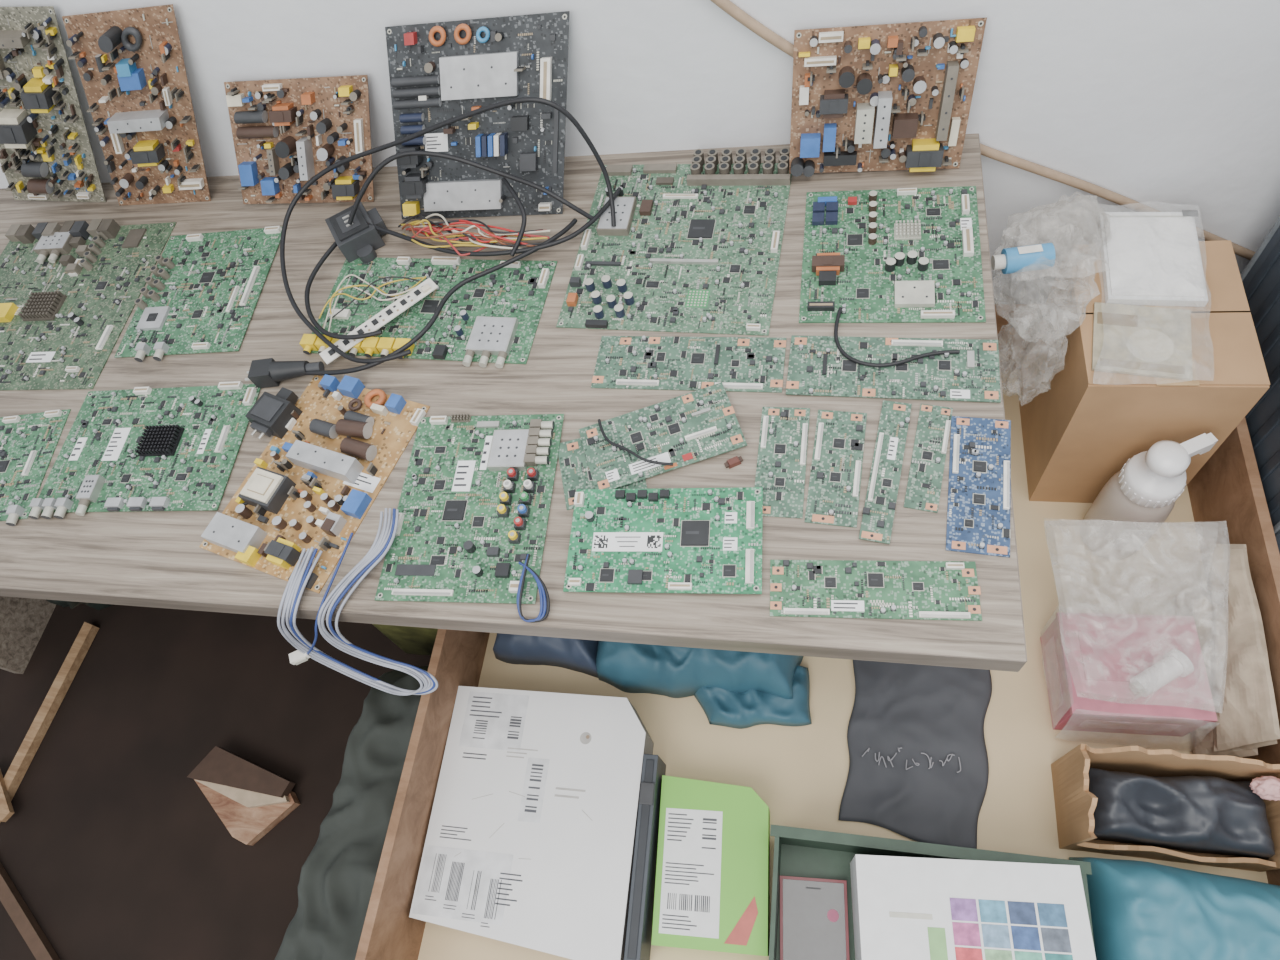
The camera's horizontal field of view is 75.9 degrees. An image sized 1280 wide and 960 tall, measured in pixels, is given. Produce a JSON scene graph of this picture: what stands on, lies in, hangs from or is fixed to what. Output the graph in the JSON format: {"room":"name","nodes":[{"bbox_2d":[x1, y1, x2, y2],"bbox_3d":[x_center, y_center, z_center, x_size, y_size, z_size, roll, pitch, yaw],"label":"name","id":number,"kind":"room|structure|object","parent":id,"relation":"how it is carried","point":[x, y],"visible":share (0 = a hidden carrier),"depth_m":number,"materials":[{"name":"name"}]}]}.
{"room":"electronics workshop","nodes":[
{"label":"electronics workshop","id":0,"kind":"room"},
{"bbox_2d":[0,604,430,959],"bbox_3d":[-0.232,0.980,1.419,4.600,0.100,2.730,2,62,12],"label":"floor","id":1,"kind":"structure","parent":0,"point":[108,841],"depth_m":1.72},
{"bbox_2d":[0,863,59,959],"bbox_3d":[-1.211,0.864,1.610,0.382,0.018,0.025,33,72,25],"label":"wooden stick","id":2,"kind":"object","parent":1,"relation":"on","point":[11,899],"visible":1,"depth_m":1.60,"materials":[{"name":"brown wood"}]},
{"bbox_2d":[0,622,98,821],"bbox_3d":[-1.324,0.525,1.812,0.115,0.034,0.440,4,62,14],"label":"wooden stick","id":3,"kind":"object","parent":1,"relation":"on","point":[23,758],"visible":1,"depth_m":1.81,"materials":[{"name":"brown wood"}]},
{"bbox_2d":[45,599,112,609],"bbox_3d":[-1.249,0.124,1.881,0.318,0.273,0.355,2,62,12],"label":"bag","id":4,"kind":"object","parent":1,"relation":"on","point":[97,606],"visible":0.05,"depth_m":1.85,"materials":[{"name":"black plastic"}]},
{"bbox_2d":[187,746,299,845],"bbox_3d":[-0.791,0.614,1.649,0.212,0.044,0.148,37,74,26],"label":"block","id":5,"kind":"object","parent":1,"relation":"on","point":[249,799],"visible":1,"depth_m":1.63,"materials":[{"name":"brown wood"}]},
{"bbox_2d":[274,665,428,959],"bbox_3d":[-0.424,0.661,1.413,0.270,0.273,0.749,2,62,12],"label":"cloth","id":6,"kind":"object","parent":1,"relation":"on","point":[336,882],"visible":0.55,"depth_m":1.34,"materials":[{"name":"grey fabric"}]},
{"bbox_2d":[372,624,437,655],"bbox_3d":[-0.396,0.164,1.585,0.251,0.443,0.248,2,62,12],"label":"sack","id":7,"kind":"object","parent":1,"relation":"on","point":[412,640],"visible":0.02,"depth_m":1.63,"materials":[{"name":"green fabric"}]},
{"bbox_2d":[0,133,1026,673],"bbox_3d":[-0.531,-0.009,1.534,2.106,0.750,0.765,2,62,12],"label":"work table","id":8,"kind":"object","parent":1,"relation":"on","point":[155,559],"visible":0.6,"depth_m":1.06,"materials":[{"name":"beige wood"}]},
{"bbox_2d":[0,409,70,525],"bbox_3d":[-0.920,-0.017,1.173,0.155,0.015,0.191,-5,61,8],"label":"board","id":9,"kind":"object","parent":8,"relation":"on","point":[28,442],"visible":1,"depth_m":1.18,"materials":[{"name":"green plastic"}]},
{"bbox_2d":[0,6,105,201],"bbox_3d":[-0.978,-0.581,1.315,0.352,0.330,0.054,-2,61,10],"label":"board","id":10,"kind":"object","parent":8,"relation":"on","point":[46,153],"visible":1,"depth_m":1.31,"materials":[{"name":"grey plastic"}]},
{"bbox_2d":[0,219,175,390],"bbox_3d":[-0.964,-0.293,1.332,0.330,0.021,0.343,1,62,12],"label":"board","id":11,"kind":"object","parent":8,"relation":"on","point":[69,291],"visible":1,"depth_m":1.33,"materials":[{"name":"green plastic"}]},
{"bbox_2d":[62,4,210,205],"bbox_3d":[-0.780,-0.563,1.282,0.320,0.300,0.064,2,62,12],"label":"board","id":12,"kind":"object","parent":8,"relation":"on","point":[130,63],"visible":1,"depth_m":1.26,"materials":[{"name":"plastic"}]},
{"bbox_2d":[28,381,260,518],"bbox_3d":[-0.689,-0.045,1.140,0.289,0.015,0.213,-1,61,11],"label":"board","id":13,"kind":"object","parent":8,"relation":"on","point":[138,448],"visible":1,"depth_m":1.14,"materials":[{"name":"plastic"}]},
{"bbox_2d":[114,226,281,361],"bbox_3d":[-0.689,-0.296,1.278,0.212,0.016,0.262,-1,61,11],"label":"board","id":14,"kind":"object","parent":8,"relation":"on","point":[202,293],"visible":1,"depth_m":1.28,"materials":[{"name":"plastic"}]},
{"bbox_2d":[245,387,302,438],"bbox_3d":[-0.502,-0.090,1.121,0.054,0.030,0.078,21,67,21],"label":"plug","id":15,"kind":"object","parent":8,"relation":"on","point":[269,416],"visible":1,"depth_m":1.11,"materials":[{"name":"grey plastic"}]},
{"bbox_2d":[245,358,324,387],"bbox_3d":[-0.503,-0.154,1.155,0.115,0.030,0.030,-5,61,8],"label":"plug","id":16,"kind":"object","parent":8,"relation":"on","point":[264,373],"visible":1,"depth_m":1.15,"materials":[{"name":"grey plastic"}]},
{"bbox_2d":[224,75,373,203],"bbox_3d":[-0.529,-0.519,1.276,0.290,0.181,0.082,2,62,12],"label":"board","id":17,"kind":"object","parent":8,"relation":"on","point":[285,132],"visible":0.96,"depth_m":1.26,"materials":[{"name":"plastic"}]},
{"bbox_2d":[199,374,429,592],"bbox_3d":[-0.425,-0.014,1.063,0.197,0.030,0.283,16,66,19],"label":"board","id":18,"kind":"object","parent":8,"relation":"on","point":[314,486],"visible":0.99,"depth_m":1.06,"materials":[{"name":"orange plastic"}]},
{"bbox_2d":[325,201,386,262],"bbox_3d":[-0.434,-0.388,1.264,0.077,0.043,0.114,-30,60,-6],"label":"socket","id":19,"kind":"object","parent":8,"relation":"on","point":[359,239],"visible":0.86,"depth_m":1.25,"materials":[{"name":"grey plastic"}]},
{"bbox_2d":[277,508,437,695],"bbox_3d":[-0.355,0.156,1.044,0.193,0.184,0.186,2,62,12],"label":"hanging wire loom","id":20,"kind":"object","parent":8,"relation":"on","point":[294,589],"visible":1,"depth_m":0.99,"materials":[{"name":"white plastic"}]},
{"bbox_2d":[299,256,556,368],"bbox_3d":[-0.305,-0.249,1.177,0.345,0.017,0.193,5,63,14],"label":"board","id":21,"kind":"object","parent":8,"relation":"on","point":[495,316],"visible":0.84,"depth_m":1.17,"materials":[{"name":"plastic"}]},
{"bbox_2d":[319,274,426,331],"bbox_3d":[-0.395,-0.277,1.193,0.168,0.019,0.078,-25,60,-3],"label":"wires","id":22,"kind":"object","parent":21,"relation":"on","point":[331,300],"visible":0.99,"depth_m":1.19,"materials":[{"name":"plastic"}]},
{"bbox_2d":[319,278,437,363],"bbox_3d":[-0.371,-0.228,1.164,0.190,0.006,0.025,-38,61,-11],"label":"board","id":23,"kind":"object","parent":21,"relation":"on","point":[380,319],"visible":1,"depth_m":1.17,"materials":[{"name":"white plastic"}]},
{"bbox_2d":[280,97,621,374],"bbox_3d":[-0.309,-0.329,1.116,0.507,0.177,0.334,2,62,12],"label":"black power cable","id":24,"kind":"object","parent":8,"relation":"on","point":[400,352],"visible":0.99,"depth_m":1.17,"materials":[{"name":"black rubber"}]},
{"bbox_2d":[375,413,563,603],"bbox_3d":[-0.206,0.025,1.002,0.198,0.017,0.256,0,61,11],"label":"board","id":25,"kind":"object","parent":8,"relation":"on","point":[475,500],"visible":1,"depth_m":1.00,"materials":[{"name":"plastic"}]},
{"bbox_2d":[398,214,549,255],"bbox_3d":[-0.258,-0.358,1.202,0.260,0.034,0.076,10,64,16],"label":"bundle","id":26,"kind":"object","parent":8,"relation":"on","point":[450,227],"visible":0.98,"depth_m":1.20,"materials":[{"name":"plastic"}]},
{"bbox_2d":[385,11,569,218],"bbox_3d":[-0.233,-0.506,1.175,0.315,0.241,0.123,2,62,12],"label":"board","id":27,"kind":"object","parent":8,"relation":"on","point":[439,72],"depth_m":1.16,"materials":[{"name":"black plastic"}]},
{"bbox_2d":[517,554,549,622],"bbox_3d":[-0.120,0.122,0.930,0.040,0.016,0.080,-6,60,8],"label":"wire","id":28,"kind":"object","parent":8,"relation":"on","point":[543,592],"visible":1,"depth_m":0.92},
{"bbox_2d":[558,438,646,509],"bbox_3d":[-0.048,-0.018,1.003,0.100,0.007,0.096,-14,60,3],"label":"board","id":29,"kind":"object","parent":8,"relation":"on","point":[574,467],"visible":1,"depth_m":1.01,"materials":[{"name":"green plastic"}]},
{"bbox_2d":[563,487,762,593],"bbox_3d":[0.027,0.065,0.931,0.222,0.012,0.130,-1,61,11],"label":"board","id":30,"kind":"object","parent":8,"relation":"on","point":[659,540],"visible":1,"depth_m":0.93,"materials":[{"name":"plastic"}]},
{"bbox_2d":[579,382,746,488],"bbox_3d":[0.025,-0.054,1.001,0.190,0.007,0.098,-18,59,1],"label":"board","id":31,"kind":"object","parent":8,"relation":"on","point":[701,424],"visible":1,"depth_m":1.00,"materials":[{"name":"green plastic"}]},
{"bbox_2d":[598,419,672,465],"bbox_3d":[-0.011,-0.040,0.994,0.119,0.004,0.021,32,72,25],"label":"wire","id":32,"kind":"object","parent":31,"relation":"on","point":[599,420],"visible":1,"depth_m":0.99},
{"bbox_2d":[556,147,791,335],"bbox_3d":[0.054,-0.345,1.155,0.290,0.022,0.325,5,63,14],"label":"board","id":33,"kind":"object","parent":8,"relation":"on","point":[695,247],"visible":0.99,"depth_m":1.15,"materials":[{"name":"plastic"}]},
{"bbox_2d":[591,336,785,392],"bbox_3d":[0.061,-0.152,1.055,0.245,0.007,0.084,3,62,13],"label":"board","id":34,"kind":"object","parent":8,"relation":"on","point":[742,364],"visible":1,"depth_m":1.05,"materials":[{"name":"green plastic"}]},
{"bbox_2d":[724,456,742,468],"bbox_3d":[0.111,-0.021,0.973,0.022,0.006,0.010,-23,59,-2],"label":"small inductor","id":35,"kind":"object","parent":8,"relation":"on","point":[735,461],"visible":1,"depth_m":0.97,"materials":[{"name":"red plastic"}]},
{"bbox_2d":[755,407,809,518],"bbox_3d":[0.166,-0.024,0.963,0.057,0.007,0.148,3,62,13],"label":"board","id":36,"kind":"object","parent":8,"relation":"on","point":[783,439],"visible":1,"depth_m":0.96,"materials":[{"name":"green plastic"}]},
{"bbox_2d":[804,410,866,527],"bbox_3d":[0.227,-0.017,0.947,0.057,0.007,0.151,6,63,14],"label":"board","id":37,"kind":"object","parent":8,"relation":"on","point":[837,458],"visible":1,"depth_m":0.95,"materials":[{"name":"green plastic"}]},
{"bbox_2d":[770,560,981,620],"bbox_3d":[0.247,0.115,0.869,0.216,0.007,0.065,-1,61,11],"label":"board","id":38,"kind":"object","parent":8,"relation":"on","point":[914,590],"visible":1,"depth_m":0.87,"materials":[{"name":"green plastic"}]},
{"bbox_2d":[859,400,911,543],"bbox_3d":[0.280,-0.014,0.932,0.035,0.007,0.184,10,64,16],"label":"board","id":39,"kind":"object","parent":8,"relation":"on","point":[878,512],"visible":1,"depth_m":0.93,"materials":[{"name":"green plastic"}]},
{"bbox_2d":[789,17,986,176],"bbox_3d":[0.319,-0.496,1.090,0.240,0.186,0.079,2,62,12],"label":"board","id":40,"kind":"object","parent":8,"relation":"on","point":[895,96],"visible":1,"depth_m":1.08,"materials":[{"name":"plastic"}]},
{"bbox_2d":[799,186,985,322],"bbox_3d":[0.330,-0.304,1.081,0.226,0.015,0.234,2,62,13],"label":"board","id":41,"kind":"object","parent":8,"relation":"on","point":[899,255],"visible":1,"depth_m":1.08,"materials":[{"name":"green plastic"}]},
{"bbox_2d":[786,335,1000,402],"bbox_3d":[0.305,-0.138,0.996,0.246,0.007,0.090,4,62,13],"label":"board","id":42,"kind":"object","parent":8,"relation":"on","point":[816,367],"visible":1,"depth_m":0.99,"materials":[{"name":"green plastic"}]},
{"bbox_2d":[834,307,959,366],"bbox_3d":[0.302,-0.162,1.007,0.160,0.006,0.069,27,70,23],"label":"wire","id":43,"kind":"object","parent":42,"relation":"on","point":[838,345],"visible":1,"depth_m":1.00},
{"bbox_2d":[904,404,952,512],"bbox_3d":[0.329,-0.028,0.932,0.036,0.007,0.139,10,64,17],"label":"board","id":44,"kind":"object","parent":8,"relation":"on","point":[924,484],"visible":1,"depth_m":0.93,"materials":[{"name":"green plastic"}]},
{"bbox_2d":[946,416,1010,557],"bbox_3d":[0.375,0.002,0.906,0.064,0.007,0.171,6,63,14],"label":"board","id":45,"kind":"object","parent":8,"relation":"on","point":[978,508],"visible":1,"depth_m":0.91,"materials":[{"name":"blue plastic"}]},
{"bbox_2d":[355,304,1279,959],"bbox_3d":[0.294,0.382,1.320,1.174,0.460,1.322,2,62,12],"label":"drawer","id":46,"kind":"object","parent":1,"relation":"on","point":[800,773],"visible":0.1,"depth_m":1.25,"materials":[{"name":"beige wood"}]},
{"bbox_2d":[409,686,653,959],"bbox_3d":[-0.152,0.510,1.235,0.312,0.078,0.360,1,62,12],"label":"carton","id":47,"kind":"object","parent":46,"relation":"in","point":[530,840],"visible":1,"depth_m":1.20,"materials":[{"name":"grey cardboard"}]},
{"bbox_2d":[624,754,665,959],"bbox_3d":[0.009,0.542,1.180,0.022,0.086,0.270,1,62,12],"label":"case","id":48,"kind":"object","parent":46,"relation":"in","point":[642,892],"visible":0.99,"depth_m":1.15,"materials":[{"name":"plastic"}]},
{"bbox_2d":[493,633,811,728],"bbox_3d":[0.008,0.217,1.354,0.546,0.097,0.333,2,62,12],"label":"bag","id":49,"kind":"object","parent":46,"relation":"in","point":[734,689],"visible":0.33,"depth_m":1.28,"materials":[{"name":"blue plastic"}]},
{"bbox_2d":[651,775,769,955],"bbox_3d":[0.106,0.547,1.174,0.156,0.059,0.220,-1,61,11],"label":"carton","id":50,"kind":"object","parent":46,"relation":"in","point":[712,882],"visible":1,"depth_m":1.14,"materials":[{"name":"cardboard"}]},
{"bbox_2d":[838,660,991,848],"bbox_3d":[0.412,0.387,1.224,0.209,0.013,0.285,7,63,15],"label":"bag","id":51,"kind":"object","parent":46,"relation":"in","point":[919,765],"visible":0.95,"depth_m":1.22,"materials":[{"name":"grey plastic"}]},
{"bbox_2d":[769,824,1095,959],"bbox_3d":[0.356,0.652,1.032,0.394,0.116,0.352,2,62,12],"label":"tray","id":52,"kind":"object","parent":46,"relation":"in","point":[798,852],"visible":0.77,"depth_m":1.09,"materials":[{"name":"plastic"}]},
{"bbox_2d":[780,876,849,959],"bbox_3d":[0.238,0.628,1.123,0.092,0.011,0.150,-1,61,11],"label":"box","id":53,"kind":"object","parent":52,"relation":"on","point":[813,911],"visible":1,"depth_m":1.13,"materials":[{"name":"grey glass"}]},
{"bbox_2d":[850,854,1095,959],"bbox_3d":[0.408,0.588,1.031,0.262,0.151,0.190,-2,61,10],"label":"carton","id":54,"kind":"object","parent":52,"relation":"in","point":[904,908],"visible":1,"depth_m":0.98,"materials":[{"name":"cardboard"}]},
{"bbox_2d":[1040,561,1229,736],"bbox_3d":[0.668,0.215,1.140,0.226,0.239,0.260,2,62,12],"label":"box","id":55,"kind":"object","parent":46,"relation":"in","point":[1109,673],"visible":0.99,"depth_m":1.13,"materials":[{"name":"paper"}]},
{"bbox_2d":[1017,240,1269,502],"bbox_3d":[0.746,-0.152,1.270,0.212,0.339,0.250,2,62,12],"label":"cardboard box","id":56,"kind":"object","parent":46,"relation":"in","point":[1079,431],"visible":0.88,"depth_m":1.15,"materials":[{"name":"brown cardboard"}]},
{"bbox_2d":[991,208,1099,398],"bbox_3d":[0.579,-0.271,1.198,0.147,0.248,0.279,18,67,20],"label":"clear plastic bag","id":57,"kind":"object","parent":56,"relation":"on","point":[1040,256],"visible":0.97,"depth_m":1.10,"materials":[{"name":"white"}]},
{"bbox_2d":[1092,302,1192,380],"bbox_3d":[0.676,-0.189,1.105,0.118,0.005,0.115,9,64,16],"label":"plastic bag","id":58,"kind":"object","parent":56,"relation":"on","point":[1127,339],"visible":1,"depth_m":1.10,"materials":[{"name":"beige plastic"}]},
{"bbox_2d":[1097,210,1207,306],"bbox_3d":[0.724,-0.316,1.159,0.126,0.016,0.165,4,62,14],"label":"paper packet","id":59,"kind":"object","parent":56,"relation":"on","point":[1148,258],"visible":1,"depth_m":1.15,"materials":[{"name":"white paper"}]},
{"bbox_2d":[1080,433,1217,559],"bbox_3d":[0.746,0.027,1.214,0.110,0.264,0.095,2,62,12],"label":"pump bottle","id":60,"kind":"object","parent":46,"relation":"in","point":[1134,503],"visible":1,"depth_m":1.17,"materials":[{"name":"white plastic"}]},
{"bbox_2d":[1051,744,1279,871],"bbox_3d":[0.692,0.425,1.061,0.249,0.166,0.117,2,62,12],"label":"cardboard box","id":61,"kind":"object","parent":46,"relation":"in","point":[1075,806],"visible":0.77,"depth_m":1.06,"materials":[{"name":"brown cardboard"}]},
{"bbox_2d":[1088,768,1274,859],"bbox_3d":[0.698,0.428,1.067,0.219,0.085,0.093,2,62,12],"label":"plastic bag","id":62,"kind":"object","parent":61,"relation":"in","point":[1196,814],"visible":0.94,"depth_m":1.04,"materials":[{"name":"black plastic"}]},
{"bbox_2d":[1249,776,1279,800],"bbox_3d":[0.785,0.385,1.022,0.043,0.034,0.029,2,62,12],"label":"scrap","id":63,"kind":"object","parent":62,"relation":"on","point":[1266,787],"visible":1,"depth_m":1.01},
{"bbox_2d":[1069,857,1279,959],"bbox_3d":[0.677,0.593,0.985,0.240,0.139,0.248,2,62,12],"label":"plastic bag","id":64,"kind":"object","parent":46,"relation":"in","point":[1140,910],"visible":1,"depth_m":0.97,"materials":[{"name":"blue plastic"}]},
{"bbox_2d":[1173,544,1279,756],"bbox_3d":[0.808,0.238,1.143,0.058,0.160,0.279,2,62,12],"label":"paper bag","id":65,"kind":"object","parent":46,"relation":"in","point":[1247,717],"visible":0.9,"depth_m":1.11,"materials":[{"name":"paper"}]},
{"bbox_2d":[1240,216,1279,553],"bbox_3d":[1.020,-0.112,1.162,0.264,0.950,0.400,2,62,12],"label":"suitcase","id":66,"kind":"object","parent":1,"relation":"on","point":[1260,278],"visible":0.07,"depth_m":1.16,"materials":[{"name":"fabric"}]},
{"bbox_2d":[0,0,1279,303],"bbox_3d":[-0.306,-0.844,0.820,4.400,2.700,0.100,2,62,12],"label":"wall","id":67,"kind":"structure","parent":0,"point":[1161,105],"depth_m":1.14,"materials":[{"name":"white paint"}]},
{"bbox_2d":[710,0,1255,259],"bbox_3d":[0.511,-0.488,1.147,0.868,0.555,0.014,2,62,12],"label":"cable","id":68,"kind":"object","parent":67,"relation":"attached to","point":[730,8],"visible":0.56,"depth_m":1.19,"materials":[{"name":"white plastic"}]}
]}

